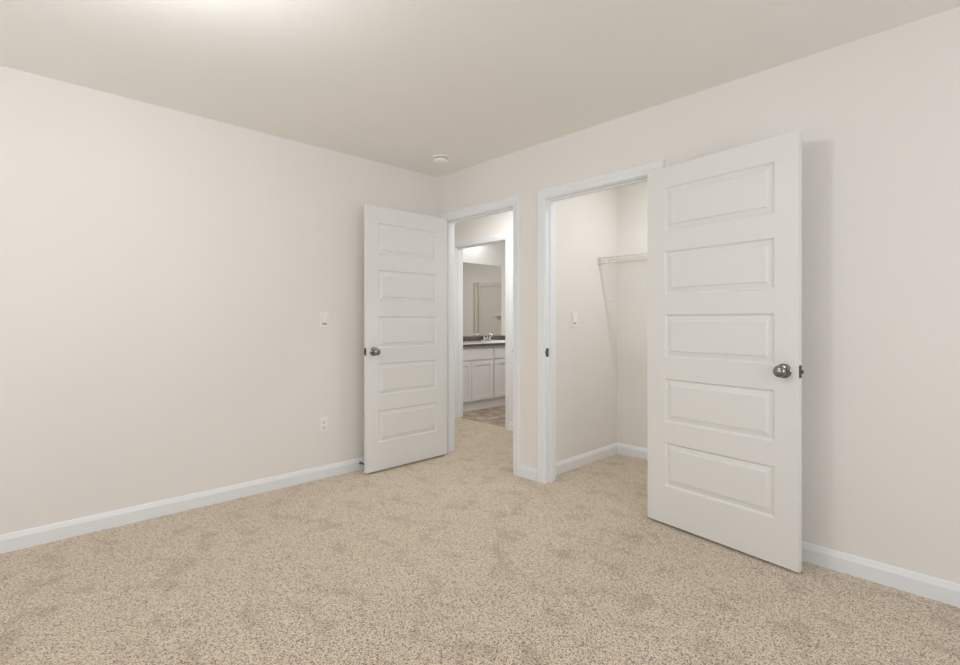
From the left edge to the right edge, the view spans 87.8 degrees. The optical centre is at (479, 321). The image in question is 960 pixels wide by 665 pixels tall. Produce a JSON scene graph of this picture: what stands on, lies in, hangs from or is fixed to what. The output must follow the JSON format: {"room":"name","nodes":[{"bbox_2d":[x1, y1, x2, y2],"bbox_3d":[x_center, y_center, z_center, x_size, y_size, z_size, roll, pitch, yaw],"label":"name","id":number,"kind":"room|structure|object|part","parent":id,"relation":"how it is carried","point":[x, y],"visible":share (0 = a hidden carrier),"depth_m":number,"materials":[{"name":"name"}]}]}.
{"room":"empty bedroom","nodes":[
{"label":"empty bedroom","id":0,"kind":"room"},
{"bbox_2d":[0,65,436,534],"bbox_3d":[-2.045,-0.060,2.922,4.515,2.440,0.115,0,0,-44],"label":"wall","id":1,"kind":"structure","parent":0,"point":[167,276],"depth_m":2.98,"materials":[{"name":"paint"}]},
{"bbox_2d":[0,457,363,553],"bbox_3d":[-1.964,1.115,2.911,4.386,0.090,0.014,0,0,-44],"label":"baseboard","id":2,"kind":"structure","parent":1,"relation":"attached to","point":[17,540],"depth_m":2.97,"materials":[{"name":"white paint"}]},
{"bbox_2d":[319,416,327,432],"bbox_3d":[-1.156,0.768,3.694,0.070,0.117,0.009,0,0,-44],"label":"power outlet","id":3,"kind":"object","parent":1,"relation":"attached to","point":[323,421],"visible":1,"depth_m":3.69,"materials":[{"name":"white plastic"}]},
{"bbox_2d":[320,312,328,327],"bbox_3d":[-1.151,-0.010,3.695,0.070,0.117,0.014,0,0,-44],"label":"light switch","id":4,"kind":"object","parent":1,"relation":"attached to","point":[324,316],"visible":1,"depth_m":3.69,"materials":[{"name":"white plastic"}]},
{"bbox_2d":[0,405,959,664],"bbox_3d":[0.355,1.200,3.073,8.180,0.080,7.030,0,0,-44],"label":"floor","id":5,"kind":"structure","parent":0,"point":[456,557],"depth_m":2.17,"materials":[{"name":"carpet"}]},
{"bbox_2d":[463,345,504,411],"bbox_3d":[0.007,0.748,6.942,1.551,0.832,0.544,0,0,-44],"label":"vanity cabinet","id":6,"kind":"object","parent":5,"relation":"on","point":[483,366],"visible":0.52,"depth_m":6.62,"materials":[{"name":"white paint"}]},
{"bbox_3d":[-0.241,0.778,6.344,0.233,0.405,0.009,0,0,-44],"label":"recessed panel","id":7,"kind":"part","parent":6,"relation":"part of","materials":[{"name":"white paint"}]},
{"bbox_3d":[-0.238,0.778,6.341,0.343,0.515,0.018,0,0,-44],"label":"cabinet door","id":8,"kind":"part","parent":6,"relation":"part of","materials":[{"name":"white paint"}]},
{"bbox_3d":[-0.097,0.433,6.476,0.733,0.145,0.018,0,0,-44],"label":"drawer","id":9,"kind":"part","parent":6,"relation":"part of","materials":[{"name":"white paint"}]},
{"bbox_3d":[0.026,0.778,6.601,0.272,0.405,0.009,0,0,-44],"label":"recessed panel","id":10,"kind":"part","parent":6,"relation":"part of","materials":[{"name":"white paint"}]},
{"bbox_3d":[0.029,0.778,6.598,0.382,0.515,0.018,0,0,-44],"label":"cabinet door","id":11,"kind":"part","parent":6,"relation":"part of","materials":[{"name":"white paint"}]},
{"bbox_2d":[463,335,504,346],"bbox_3d":[0.015,0.276,6.934,1.551,0.112,0.567,0,0,-44],"label":"countertop","id":12,"kind":"structure","parent":6,"relation":"on","point":[469,341],"depth_m":7.05,"materials":[{"name":"stone"}]},
{"bbox_2d":[482,333,492,339],"bbox_3d":[0.113,0.225,7.280,0.165,0.101,0.160,0,0,-1],"label":"faucet","id":13,"kind":"object","parent":12,"relation":"on","point":[487,337],"visible":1,"depth_m":7.25,"materials":[{"name":"silver metal"}]},
{"bbox_2d":[481,340,504,341],"bbox_3d":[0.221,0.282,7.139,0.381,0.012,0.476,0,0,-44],"label":"sink basin","id":14,"kind":"object","parent":12,"relation":"in","point":[481,340],"depth_m":7.08,"materials":[{"name":"white ceramic"}]},
{"bbox_3d":[0.466,0.433,7.019,0.763,0.145,0.018,0,0,-44],"label":"drawer","id":15,"kind":"part","parent":6,"relation":"part of","materials":[{"name":"white paint"}]},
{"bbox_3d":[0.328,0.778,6.886,0.380,0.515,0.018,0,0,-44],"label":"cabinet door","id":16,"kind":"part","parent":6,"relation":"part of","materials":[{"name":"white paint"}]},
{"bbox_3d":[0.325,0.778,6.890,0.270,0.405,0.009,0,0,-44],"label":"recessed panel","id":17,"kind":"part","parent":6,"relation":"part of","materials":[{"name":"white paint"}]},
{"bbox_2d":[0,0,959,176],"bbox_3d":[0.355,-1.330,3.073,8.180,0.100,7.030,0,0,-44],"label":"ceiling","id":18,"kind":"structure","parent":0,"point":[403,84],"depth_m":2.40,"materials":[{"name":"paint"}]},
{"bbox_2d":[433,155,448,163],"bbox_3d":[-0.306,-1.257,3.899,0.126,0.045,0.126,0,0,-44],"label":"smoke detector","id":19,"kind":"object","parent":18,"relation":"attached to","point":[438,159],"visible":1,"depth_m":3.86,"materials":[{"name":"white plastic"}]},
{"bbox_3d":[-0.306,-1.274,3.899,0.126,0.012,0.126,0,0,-44],"label":"plate","id":20,"kind":"part","parent":19,"relation":"part of","materials":[{"name":"white plastic"}]},
{"bbox_2d":[463,242,504,336],"bbox_3d":[0.051,-0.060,7.444,2.320,2.440,0.115,0,0,-44],"label":"wall","id":21,"kind":"structure","parent":0,"point":[493,254],"depth_m":7.51,"materials":[{"name":"paint"}]},
{"bbox_2d":[463,262,500,335],"bbox_3d":[-0.203,-0.312,7.115,1.467,1.048,0.006,0,0,-44],"label":"wall mirror","id":22,"kind":"object","parent":21,"relation":"attached to","point":[481,282],"visible":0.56,"depth_m":7.33,"materials":[{"name":"clear glass"}]},
{"bbox_2d":[463,335,504,340],"bbox_3d":[-0.176,0.254,7.131,1.551,0.068,0.019,0,0,-44],"label":"backsplash","id":23,"kind":"structure","parent":21,"relation":"attached to","point":[469,338],"depth_m":7.28,"materials":[{"name":"stone"}]},
{"bbox_2d":[519,464,536,481],"bbox_3d":[0.357,1.115,3.674,0.014,0.090,0.172,0,0,-44],"label":"baseboard","id":24,"kind":"structure","parent":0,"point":[527,472],"depth_m":3.67,"materials":[{"name":"white paint"}]},
{"bbox_2d":[454,182,647,448],"bbox_3d":[0.714,-0.060,4.992,0.130,2.440,4.765,0,0,-44],"label":"wall","id":25,"kind":"structure","parent":0,"point":[632,200],"depth_m":4.30,"materials":[{"name":"paint"}]},
{"bbox_2d":[454,232,509,429],"bbox_3d":[0.033,0.107,5.709,0.150,2.106,0.959,0,0,-44],"label":"door frame","id":26,"kind":"structure","parent":25,"relation":"attached to","point":[459,246],"depth_m":5.96,"materials":[{"name":"white paint"}]},
{"bbox_2d":[509,421,512,430],"bbox_3d":[0.115,1.115,5.531,0.014,0.090,2.927,0,0,-44],"label":"baseboard","id":27,"kind":"structure","parent":25,"relation":"attached to","point":[511,423],"depth_m":5.30,"materials":[{"name":"white paint"}]},
{"bbox_2d":[598,253,647,264],"bbox_3d":[1.641,-0.504,3.714,0.294,0.068,1.578,0,0,-44],"label":"wire shelf","id":28,"kind":"object","parent":25,"relation":"attached to","point":[619,257],"visible":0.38,"depth_m":4.09,"materials":[{"name":"white metal"}]},
{"bbox_3d":[1.544,-0.482,3.617,0.011,0.011,1.572,0,0,-44],"label":"lip rail","id":29,"kind":"part","parent":28,"relation":"part of","materials":[{"name":"white plastic"}]},
{"bbox_3d":[1.547,-0.528,3.619,0.009,0.009,1.572,0,0,-44],"label":"rail","id":30,"kind":"part","parent":28,"relation":"part of","materials":[{"name":"white plastic"}]},
{"bbox_2d":[617,443,647,459],"bbox_3d":[1.758,1.115,3.806,0.014,0.090,1.608,0,0,-44],"label":"baseboard","id":31,"kind":"structure","parent":25,"relation":"attached to","point":[628,450],"depth_m":4.27,"materials":[{"name":"white paint"}]},
{"bbox_2d":[556,188,616,461],"bbox_3d":[0.816,-0.060,4.094,1.000,2.440,0.115,0,0,-44],"label":"wall","id":32,"kind":"structure","parent":0,"point":[586,225],"depth_m":4.06,"materials":[{"name":"paint"}]},
{"bbox_2d":[572,312,576,326],"bbox_3d":[0.750,-0.012,3.942,0.070,0.117,0.014,0,0,-44],"label":"light switch","id":33,"kind":"object","parent":32,"relation":"attached to","point":[574,314],"visible":1,"depth_m":3.94,"materials":[{"name":"white plastic"}]},
{"bbox_2d":[556,443,617,474],"bbox_3d":[0.855,1.115,4.043,0.985,0.090,0.014,0,0,-44],"label":"baseboard","id":34,"kind":"structure","parent":32,"relation":"attached to","point":[580,460],"depth_m":4.03,"materials":[{"name":"white paint"}]},
{"bbox_2d":[437,7,959,583],"bbox_3d":[0.703,-0.060,3.408,0.115,2.440,7.030,0,0,-44],"label":"wall","id":35,"kind":"structure","parent":0,"point":[877,116],"depth_m":2.26,"materials":[{"name":"paint"}]},
{"bbox_2d":[364,204,446,472],"bbox_3d":[-0.583,0.132,4.035,0.821,2.024,0.160,0,0,-45],"label":"door","id":36,"kind":"structure","parent":35,"relation":"in","point":[405,253],"depth_m":3.98,"materials":[{"name":"white paint"}]},
{"bbox_3d":[-0.780,0.231,3.761,0.055,0.055,0.048,0,0,-45],"label":"knob","id":37,"kind":"part","parent":36,"relation":"part of","materials":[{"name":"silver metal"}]},
{"bbox_2d":[438,195,519,475],"bbox_3d":[0.010,0.107,4.126,0.150,2.106,0.961,0,0,-44],"label":"door frame","id":38,"kind":"structure","parent":35,"relation":"attached to","point":[512,203],"depth_m":3.97,"materials":[{"name":"white paint"}]},
{"bbox_2d":[537,160,664,483],"bbox_3d":[0.794,0.107,3.313,0.150,2.106,0.954,0,0,-44],"label":"door frame","id":39,"kind":"structure","parent":35,"relation":"attached to","point":[547,198],"depth_m":3.58,"materials":[{"name":"white paint"}]},
{"bbox_2d":[648,130,803,572],"bbox_3d":[1.230,0.137,2.600,0.160,2.014,0.826,0,0,-36],"label":"door","id":40,"kind":"structure","parent":35,"relation":"in","point":[725,371],"depth_m":2.53,"materials":[{"name":"white paint"}]},
{"bbox_3d":[1.381,0.231,2.296,0.048,0.055,0.055,0,0,-36],"label":"knob","id":41,"kind":"part","parent":40,"relation":"part of","materials":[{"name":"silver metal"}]},
{"bbox_3d":[1.462,0.231,2.279,0.025,0.057,0.002,0,0,-36],"label":"latch plate","id":42,"kind":"part","parent":40,"relation":"part of","materials":[{"name":"grey metal"}]},
{"bbox_2d":[802,541,959,607],"bbox_3d":[2.048,1.115,1.921,0.014,0.090,2.791,0,0,-44],"label":"baseboard","id":43,"kind":"structure","parent":35,"relation":"attached to","point":[926,586],"depth_m":2.19,"materials":[{"name":"white paint"}]}
]}

